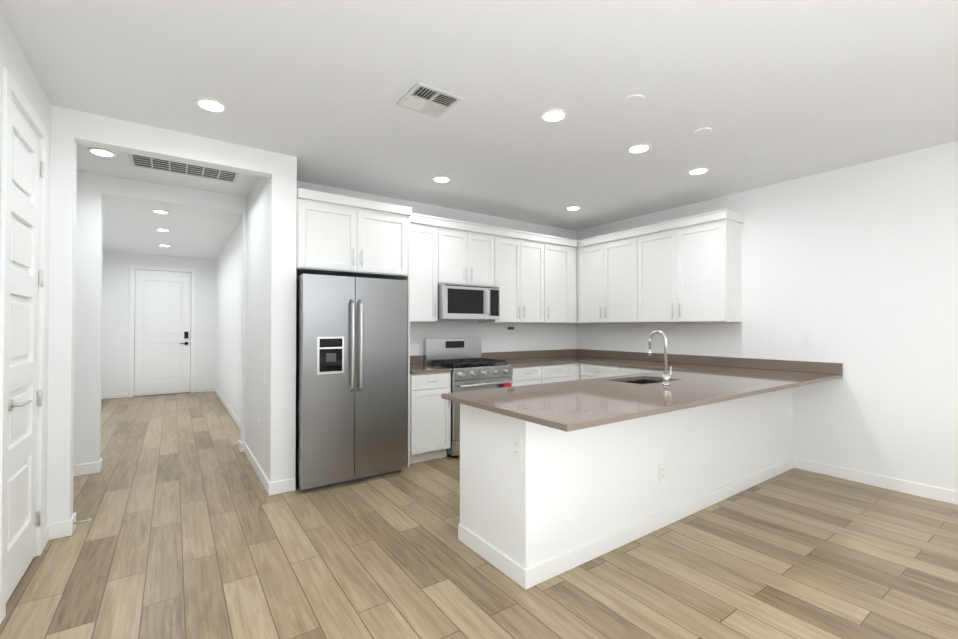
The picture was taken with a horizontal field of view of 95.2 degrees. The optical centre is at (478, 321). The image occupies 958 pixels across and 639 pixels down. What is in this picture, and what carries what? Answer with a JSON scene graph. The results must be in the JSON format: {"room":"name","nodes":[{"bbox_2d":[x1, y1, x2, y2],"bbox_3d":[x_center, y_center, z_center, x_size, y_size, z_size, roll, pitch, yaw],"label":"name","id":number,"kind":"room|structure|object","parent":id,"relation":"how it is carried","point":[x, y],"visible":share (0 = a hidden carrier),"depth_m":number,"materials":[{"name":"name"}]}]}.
{"room":"kitchen","nodes":[
{"label":"kitchen","id":0,"kind":"room"},
{"bbox_2d":[0,13,50,527],"bbox_3d":[-0.753,-0.035,-0.150,0.120,2.740,7.240,0,-1,-35],"label":"wall","id":1,"kind":"structure","parent":0,"point":[13,61],"depth_m":2.42,"materials":[{"name":"white paint"}]},
{"bbox_2d":[0,67,47,623],"bbox_3d":[-2.431,0.105,2.263,0.136,2.515,0.800,0,-1,-35],"label":"door frame","id":2,"kind":"structure","parent":1,"relation":"attached to","point":[11,90],"depth_m":2.03,"materials":[{"name":"white wood"}]},
{"bbox_2d":[6,100,43,602],"bbox_3d":[-2.387,0.139,2.306,0.096,2.424,0.646,0,-1,-35],"label":"door","id":3,"kind":"structure","parent":1,"relation":"in","point":[27,173],"depth_m":2.31,"materials":[{"name":"white painted wood"},{"name":"brushed nickel"}]},
{"bbox_2d":[101,251,215,393],"bbox_3d":[-6.291,0.065,8.619,2.130,2.740,0.120,0,-1,-35],"label":"wall","id":4,"kind":"structure","parent":0,"point":[115,323],"depth_m":8.28,"materials":[{"name":"white paint"}]},
{"bbox_2d":[101,392,127,398],"bbox_3d":[-6.830,1.380,8.145,0.440,0.100,0.014,0,-1,-35],"label":"baseboard","id":5,"kind":"structure","parent":4,"relation":"attached to","point":[124,394],"depth_m":8.16,"materials":[{"name":"white wood"}]},
{"bbox_2d":[128,265,195,396],"bbox_3d":[-6.239,0.178,8.644,1.065,2.515,0.136,0,-1,-35],"label":"door frame","id":6,"kind":"structure","parent":4,"relation":"attached to","point":[132,268],"depth_m":8.43,"materials":[{"name":"white wood"}]},
{"bbox_2d":[134,269,190,395],"bbox_3d":[-6.219,0.211,8.615,0.891,2.424,0.116,0,-1,-35],"label":"front door","id":7,"kind":"structure","parent":4,"relation":"in","point":[162,327],"depth_m":8.62,"materials":[{"name":"white wood"}]},
{"bbox_2d":[196,387,211,391],"bbox_3d":[-5.635,1.389,8.980,0.305,0.100,0.014,0,-1,-35],"label":"baseboard","id":8,"kind":"structure","parent":4,"relation":"attached to","point":[199,389],"depth_m":8.96,"materials":[{"name":"white wood"}]},
{"bbox_2d":[47,105,271,523],"bbox_3d":[-2.218,0.003,3.170,1.283,2.740,0.120,0,-1,-35],"label":"wall","id":9,"kind":"structure","parent":0,"point":[71,129],"depth_m":2.81,"materials":[{"name":"white paint"}]},
{"bbox_2d":[73,518,90,524],"bbox_3d":[-2.602,1.309,2.868,0.085,0.024,0.024,0,-1,-35],"label":"door stop","id":10,"kind":"object","parent":9,"relation":"attached to","point":[75,522],"visible":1,"depth_m":2.86,"materials":[{"name":"silver metal"}]},
{"bbox_2d":[74,171,246,464],"bbox_3d":[-3.723,0.011,3.942,3.040,2.740,0.140,0,-1,-35],"label":"wall","id":11,"kind":"structure","parent":0,"point":[92,190],"depth_m":4.00,"materials":[{"name":"white paint"}]},
{"bbox_2d":[73,458,102,476],"bbox_3d":[-4.199,1.326,3.502,1.774,0.100,0.018,0,-1,-35],"label":"baseboard","id":12,"kind":"structure","parent":11,"relation":"attached to","point":[95,467],"depth_m":3.96,"materials":[{"name":"white wood"}]},
{"bbox_2d":[216,152,296,482],"bbox_3d":[-3.555,0.040,6.383,0.207,2.740,6.920,0,-1,-35],"label":"wall","id":13,"kind":"structure","parent":0,"point":[271,242],"depth_m":3.68,"materials":[{"name":"white paint"}]},
{"bbox_2d":[212,386,249,449],"bbox_3d":[-4.005,1.366,6.971,0.014,0.100,5.175,0,-1,-35],"label":"baseboard","id":14,"kind":"structure","parent":13,"relation":"attached to","point":[235,418],"depth_m":6.82,"materials":[{"name":"white wood"}]},
{"bbox_2d":[296,181,576,355],"bbox_3d":[-0.201,0.027,5.336,4.130,2.740,0.120,0,-1,-35],"label":"wall","id":15,"kind":"structure","parent":0,"point":[497,337],"depth_m":5.48,"materials":[{"name":"white paint"}]},
{"bbox_2d":[296,188,411,278],"bbox_3d":[-1.246,-0.764,4.136,1.023,0.655,0.661,0,-1,-35],"label":"upper cabinet","id":16,"kind":"object","parent":15,"relation":"attached to","point":[339,235],"visible":0.98,"depth_m":3.86,"materials":[{"name":"white wood"}]},
{"bbox_2d":[410,213,445,322],"bbox_3d":[-0.700,-0.553,4.706,0.521,1.115,0.348,0,-1,-35],"label":"upper cabinet","id":17,"kind":"object","parent":15,"relation":"attached to","point":[427,233],"depth_m":4.60,"materials":[{"name":"white wood"}]},
{"bbox_2d":[446,218,497,286],"bbox_3d":[-0.226,-0.756,5.039,0.759,0.700,0.348,0,-1,-35],"label":"upper cabinet","id":18,"kind":"object","parent":15,"relation":"attached to","point":[471,248],"depth_m":4.92,"materials":[{"name":"white wood"}]},
{"bbox_2d":[438,283,499,319],"bbox_3d":[-0.185,-0.214,4.974,0.752,0.375,0.488,0,-1,-35],"label":"microwave","id":19,"kind":"object","parent":18,"relation":"attached to","point":[463,302],"visible":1,"depth_m":4.78,"materials":[{"name":"silver metal"}]},
{"bbox_2d":[508,327,517,329],"bbox_3d":[0.444,0.084,5.704,0.170,0.035,0.013,0,-1,-35],"label":"outlet strip","id":20,"kind":"object","parent":15,"relation":"attached to","point":[512,328],"visible":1,"depth_m":5.70,"materials":[{"name":"white plastic"}]},
{"bbox_2d":[478,227,549,322],"bbox_3d":[0.409,-0.544,5.481,0.915,1.115,0.348,0,-1,-35],"label":"upper cabinet","id":21,"kind":"object","parent":15,"relation":"attached to","point":[532,276],"depth_m":5.36,"materials":[{"name":"white wood"}]},
{"bbox_2d":[550,237,577,322],"bbox_3d":[0.959,-0.540,5.865,0.677,1.115,0.348,0,-1,-35],"label":"upper cabinet","id":22,"kind":"object","parent":15,"relation":"attached to","point":[563,259],"depth_m":5.77,"materials":[{"name":"white wood"}]},
{"bbox_2d":[0,391,957,638],"bbox_3d":[-1.160,1.429,3.759,7.650,0.100,14.300,0,-1,-35],"label":"floor","id":23,"kind":"structure","parent":0,"point":[192,529],"depth_m":2.46,"materials":[{"name":"brown wood"}]},
{"bbox_2d":[295,274,407,491],"bbox_3d":[-1.222,0.502,4.005,0.910,1.760,0.822,0,-1,-35],"label":"fridge","id":24,"kind":"object","parent":23,"relation":"on","point":[351,371],"visible":0.98,"depth_m":3.67,"materials":[{"name":"silver metal"}]},
{"bbox_2d":[393,216,409,466],"bbox_3d":[-0.845,0.189,4.431,0.018,2.396,0.618,0,-1,-35],"label":"panel","id":25,"kind":"object","parent":23,"relation":"on","point":[408,400],"visible":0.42,"depth_m":4.18,"materials":[{"name":"white wood"}]},
{"bbox_2d":[410,372,450,463],"bbox_3d":[-0.636,0.947,4.542,0.450,0.883,0.661,0,-1,-35],"label":"base cabinet","id":26,"kind":"object","parent":23,"relation":"on","point":[430,423],"visible":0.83,"depth_m":4.30,"materials":[{"name":"white wood"}]},
{"bbox_2d":[423,338,512,456],"bbox_3d":[-0.112,0.792,4.859,0.756,1.200,0.726,0,-1,-35],"label":"stove","id":27,"kind":"object","parent":23,"relation":"on","point":[472,369],"visible":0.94,"depth_m":4.72,"materials":[{"name":"silver metal"}]},
{"bbox_2d":[511,365,546,386],"bbox_3d":[0.390,0.955,5.279,0.538,0.884,0.628,0,-1,-35],"label":"base cabinet","id":28,"kind":"object","parent":23,"relation":"on","point":[531,375],"depth_m":5.04,"materials":[{"name":"white wood"}]},
{"bbox_2d":[547,363,574,382],"bbox_3d":[0.738,0.958,5.523,0.562,0.884,0.628,0,-1,-35],"label":"base cabinet","id":29,"kind":"object","parent":23,"relation":"on","point":[556,372],"depth_m":5.33,"materials":[{"name":"white wood"}]},
{"bbox_2d":[575,363,580,379],"bbox_3d":[1.262,0.962,5.889,0.840,0.884,0.628,0,-1,-35],"label":"base cabinet","id":30,"kind":"object","parent":23,"relation":"on","point":[577,365],"depth_m":5.52,"materials":[{"name":"white wood"}]},
{"bbox_2d":[580,363,667,379],"bbox_3d":[2.081,0.951,4.875,0.661,0.883,1.962,0,-1,-35],"label":"base cabinet","id":31,"kind":"object","parent":23,"relation":"on","point":[589,371],"visible":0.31,"depth_m":5.19,"materials":[{"name":"white wood"}]},
{"bbox_3d":[1.167,0.934,3.394,2.634,0.883,0.580,0,-1,-35],"label":"base cabinet","id":32,"kind":"object","parent":23,"relation":"on","visible":0},
{"bbox_2d":[410,355,451,373],"bbox_3d":[-0.641,0.438,4.552,0.453,0.130,0.648,0,-1,-35],"label":"countertop","id":33,"kind":"structure","parent":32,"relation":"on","point":[417,366],"depth_m":4.53,"materials":[{"name":"beige stone"}]},
{"bbox_2d":[481,349,577,366],"bbox_3d":[0.625,0.449,5.435,1.095,0.130,0.651,0,-1,-35],"label":"countertop","id":34,"kind":"structure","parent":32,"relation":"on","point":[561,356],"depth_m":5.63,"materials":[{"name":"beige stone"}]},
{"bbox_2d":[442,356,842,431],"bbox_3d":[1.482,0.424,3.305,3.448,0.130,1.080,0,-1,-35],"label":"countertop","id":35,"kind":"structure","parent":32,"relation":"on","point":[694,381],"depth_m":2.89,"materials":[{"name":"beige stone"}]},
{"bbox_2d":[623,379,662,384],"bbox_3d":[1.310,0.654,3.481,0.554,0.324,0.364,0,-1,-35],"label":"sink","id":36,"kind":"object","parent":35,"relation":"in","point":[643,381],"visible":0.02,"depth_m":3.72,"materials":[{"name":"silver metal"}]},
{"bbox_2d":[648,330,671,384],"bbox_3d":[1.338,0.260,3.228,0.099,0.395,0.172,0,-1,-35],"label":"faucet","id":37,"kind":"object","parent":35,"relation":"on","point":[666,376],"visible":1,"depth_m":3.17,"materials":[{"name":"silver metal"}]},
{"bbox_2d":[578,349,709,363],"bbox_3d":[1.736,0.448,5.376,0.658,0.130,2.023,0,-1,-35],"label":"countertop","id":38,"kind":"structure","parent":32,"relation":"on","point":[589,356],"depth_m":5.63,"materials":[{"name":"beige stone"}]},
{"bbox_2d":[0,0,957,259],"bbox_3d":[-1.160,-1.410,3.791,7.650,0.100,14.300,0,-1,-35],"label":"ceiling","id":39,"kind":"structure","parent":0,"point":[788,90],"depth_m":2.60,"materials":[{"name":"white paint"}]},
{"bbox_2d":[87,148,115,156],"bbox_3d":[-3.027,-1.358,3.510,0.176,0.010,0.176,0,-1,-35],"label":"recessed light","id":40,"kind":"object","parent":39,"relation":"in","point":[101,152],"visible":0.94,"depth_m":3.49,"materials":[{"name":"white"}]},
{"bbox_2d":[152,209,169,213],"bbox_3d":[-3.867,-1.337,5.315,0.176,0.010,0.176,0,-1,-35],"label":"recessed light","id":41,"kind":"object","parent":39,"relation":"in","point":[161,211],"visible":0.94,"depth_m":5.29,"materials":[{"name":"white"}]},
{"bbox_2d":[155,228,169,231],"bbox_3d":[-4.566,-1.326,6.315,0.176,0.010,0.176,0,-1,-35],"label":"recessed light","id":42,"kind":"object","parent":39,"relation":"in","point":[161,229],"visible":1,"depth_m":6.28,"materials":[{"name":"white"}]},
{"bbox_2d":[127,153,239,182],"bbox_3d":[-2.581,-1.352,3.859,0.800,0.014,0.360,0,-1,-35],"label":"ceiling vent","id":43,"kind":"object","parent":39,"relation":"in","point":[151,163],"visible":0.88,"depth_m":3.86,"materials":[{"name":"white metal"}]},
{"bbox_2d":[195,97,226,112],"bbox_3d":[-1.691,-1.367,2.761,0.176,0.010,0.176,0,-1,-35],"label":"recessed light","id":44,"kind":"object","parent":39,"relation":"in","point":[211,105],"visible":1,"depth_m":2.75,"materials":[{"name":"white"}]},
{"bbox_2d":[397,81,462,117],"bbox_3d":[-0.308,-1.364,2.703,0.300,0.016,0.300,0,-1,-35],"label":"ceiling vent","id":45,"kind":"object","parent":39,"relation":"in","point":[423,98],"visible":0.98,"depth_m":2.69,"materials":[{"name":"white metal"}]},
{"bbox_2d":[432,176,450,182],"bbox_3d":[-0.354,-1.351,4.147,0.176,0.010,0.176,0,-1,-35],"label":"recessed light","id":46,"kind":"object","parent":39,"relation":"in","point":[442,179],"visible":0.98,"depth_m":4.13,"materials":[{"name":"white"}]},
{"bbox_2d":[540,109,566,122],"bbox_3d":[0.495,-1.365,2.898,0.176,0.010,0.176,0,-1,-35],"label":"recessed light","id":47,"kind":"object","parent":39,"relation":"in","point":[553,115],"visible":0.98,"depth_m":2.88,"materials":[{"name":"white"}]},
{"bbox_2d":[566,206,580,210],"bbox_3d":[1.111,-1.339,5.158,0.176,0.010,0.176,0,-1,-35],"label":"recessed light","id":48,"kind":"object","parent":39,"relation":"in","point":[571,208],"visible":1,"depth_m":5.15,"materials":[{"name":"white"}]},
{"bbox_2d":[623,94,644,105],"bbox_3d":[0.954,-1.367,2.694,0.124,0.011,0.124,0,-1,-35],"label":"cover plate","id":49,"kind":"object","parent":39,"relation":"in","point":[633,99],"visible":0.98,"depth_m":2.68,"materials":[{"name":"white paint"}]},
{"bbox_2d":[627,143,650,153],"bbox_3d":[1.257,-1.359,3.430,0.176,0.010,0.176,0,-1,-35],"label":"recessed light","id":50,"kind":"object","parent":39,"relation":"in","point":[639,148],"visible":0.98,"depth_m":3.42,"materials":[{"name":"white"}]},
{"bbox_2d":[687,167,708,174],"bbox_3d":[1.970,-1.353,3.929,0.176,0.010,0.176,0,-1,-35],"label":"recessed light","id":51,"kind":"object","parent":39,"relation":"in","point":[699,170],"visible":0.98,"depth_m":3.92,"materials":[{"name":"white"}]},
{"bbox_2d":[693,127,711,135],"bbox_3d":[1.599,-1.361,3.133,0.124,0.011,0.124,0,-1,-35],"label":"cover plate","id":52,"kind":"object","parent":39,"relation":"in","point":[702,131],"visible":0.96,"depth_m":3.12,"materials":[{"name":"white paint"}]},
{"bbox_2d":[744,153,761,159],"bbox_3d":[2.247,-1.356,3.586,0.124,0.011,0.124,0,-1,-35],"label":"cover plate","id":53,"kind":"object","parent":39,"relation":"in","point":[752,156],"visible":0.9,"depth_m":3.57,"materials":[{"name":"white paint"}]},
{"bbox_2d":[460,388,792,568],"bbox_3d":[1.431,0.934,3.459,3.348,0.883,0.630,0,-1,-35],"label":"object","id":54,"kind":"structure","parent":0,"point":[554,492],"depth_m":2.63,"materials":[{"name":"white paint"}]},
{"bbox_2d":[512,436,521,460],"bbox_3d":[0.199,0.663,2.295,0.008,0.115,0.070,0,-1,-35],"label":"outlet","id":55,"kind":"object","parent":54,"relation":"attached to","point":[516,447],"visible":1,"depth_m":2.29,"materials":[{"name":"white plastic"}]},
{"bbox_2d":[458,457,793,589],"bbox_3d":[1.424,1.326,3.441,3.349,0.100,0.644,0,-1,-35],"label":"baseboard","id":56,"kind":"structure","parent":54,"relation":"attached to","point":[529,577],"depth_m":2.63,"materials":[{"name":"white wood"}]},
{"bbox_2d":[659,463,664,481],"bbox_3d":[1.226,1.010,2.925,0.070,0.115,0.008,0,-1,-35],"label":"outlet","id":57,"kind":"object","parent":54,"relation":"attached to","point":[661,472],"visible":1,"depth_m":2.92,"materials":[{"name":"white plastic"}]},
{"bbox_2d":[576,141,957,490],"bbox_3d":[3.653,0.004,3.321,0.120,2.740,7.840,0,-1,-35],"label":"wall","id":58,"kind":"structure","parent":0,"point":[853,269],"depth_m":3.77,"materials":[{"name":"white paint"}]},
{"bbox_2d":[576,236,599,322],"bbox_3d":[1.627,-0.540,5.815,0.349,1.115,0.488,0,-1,-35],"label":"upper cabinet","id":59,"kind":"object","parent":58,"relation":"attached to","point":[588,254],"depth_m":5.77,"materials":[{"name":"white wood"}]},
{"bbox_2d":[600,229,631,322],"bbox_3d":[1.874,-0.544,5.461,0.349,1.115,0.609,0,-1,-35],"label":"upper cabinet","id":60,"kind":"object","parent":58,"relation":"attached to","point":[616,247],"depth_m":5.42,"materials":[{"name":"white wood"}]},
{"bbox_2d":[632,208,743,322],"bbox_3d":[2.283,-0.551,4.876,0.349,1.115,1.060,0,-1,-35],"label":"upper cabinet","id":61,"kind":"object","parent":58,"relation":"attached to","point":[688,269],"depth_m":4.65,"materials":[{"name":"white wood"}]},
{"bbox_2d":[802,334,810,346],"bbox_3d":[3.050,0.173,4.069,0.008,0.115,0.070,0,-1,-35],"label":"light switch","id":62,"kind":"object","parent":58,"relation":"attached to","point":[806,340],"visible":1,"depth_m":4.07,"materials":[{"name":"white plastic"}]},
{"bbox_2d":[793,457,957,504],"bbox_3d":[4.375,1.311,2.157,0.014,0.100,4.870,0,-1,-35],"label":"baseboard","id":63,"kind":"structure","parent":58,"relation":"attached to","point":[926,491],"depth_m":3.63,"materials":[{"name":"white wood"}]}
]}

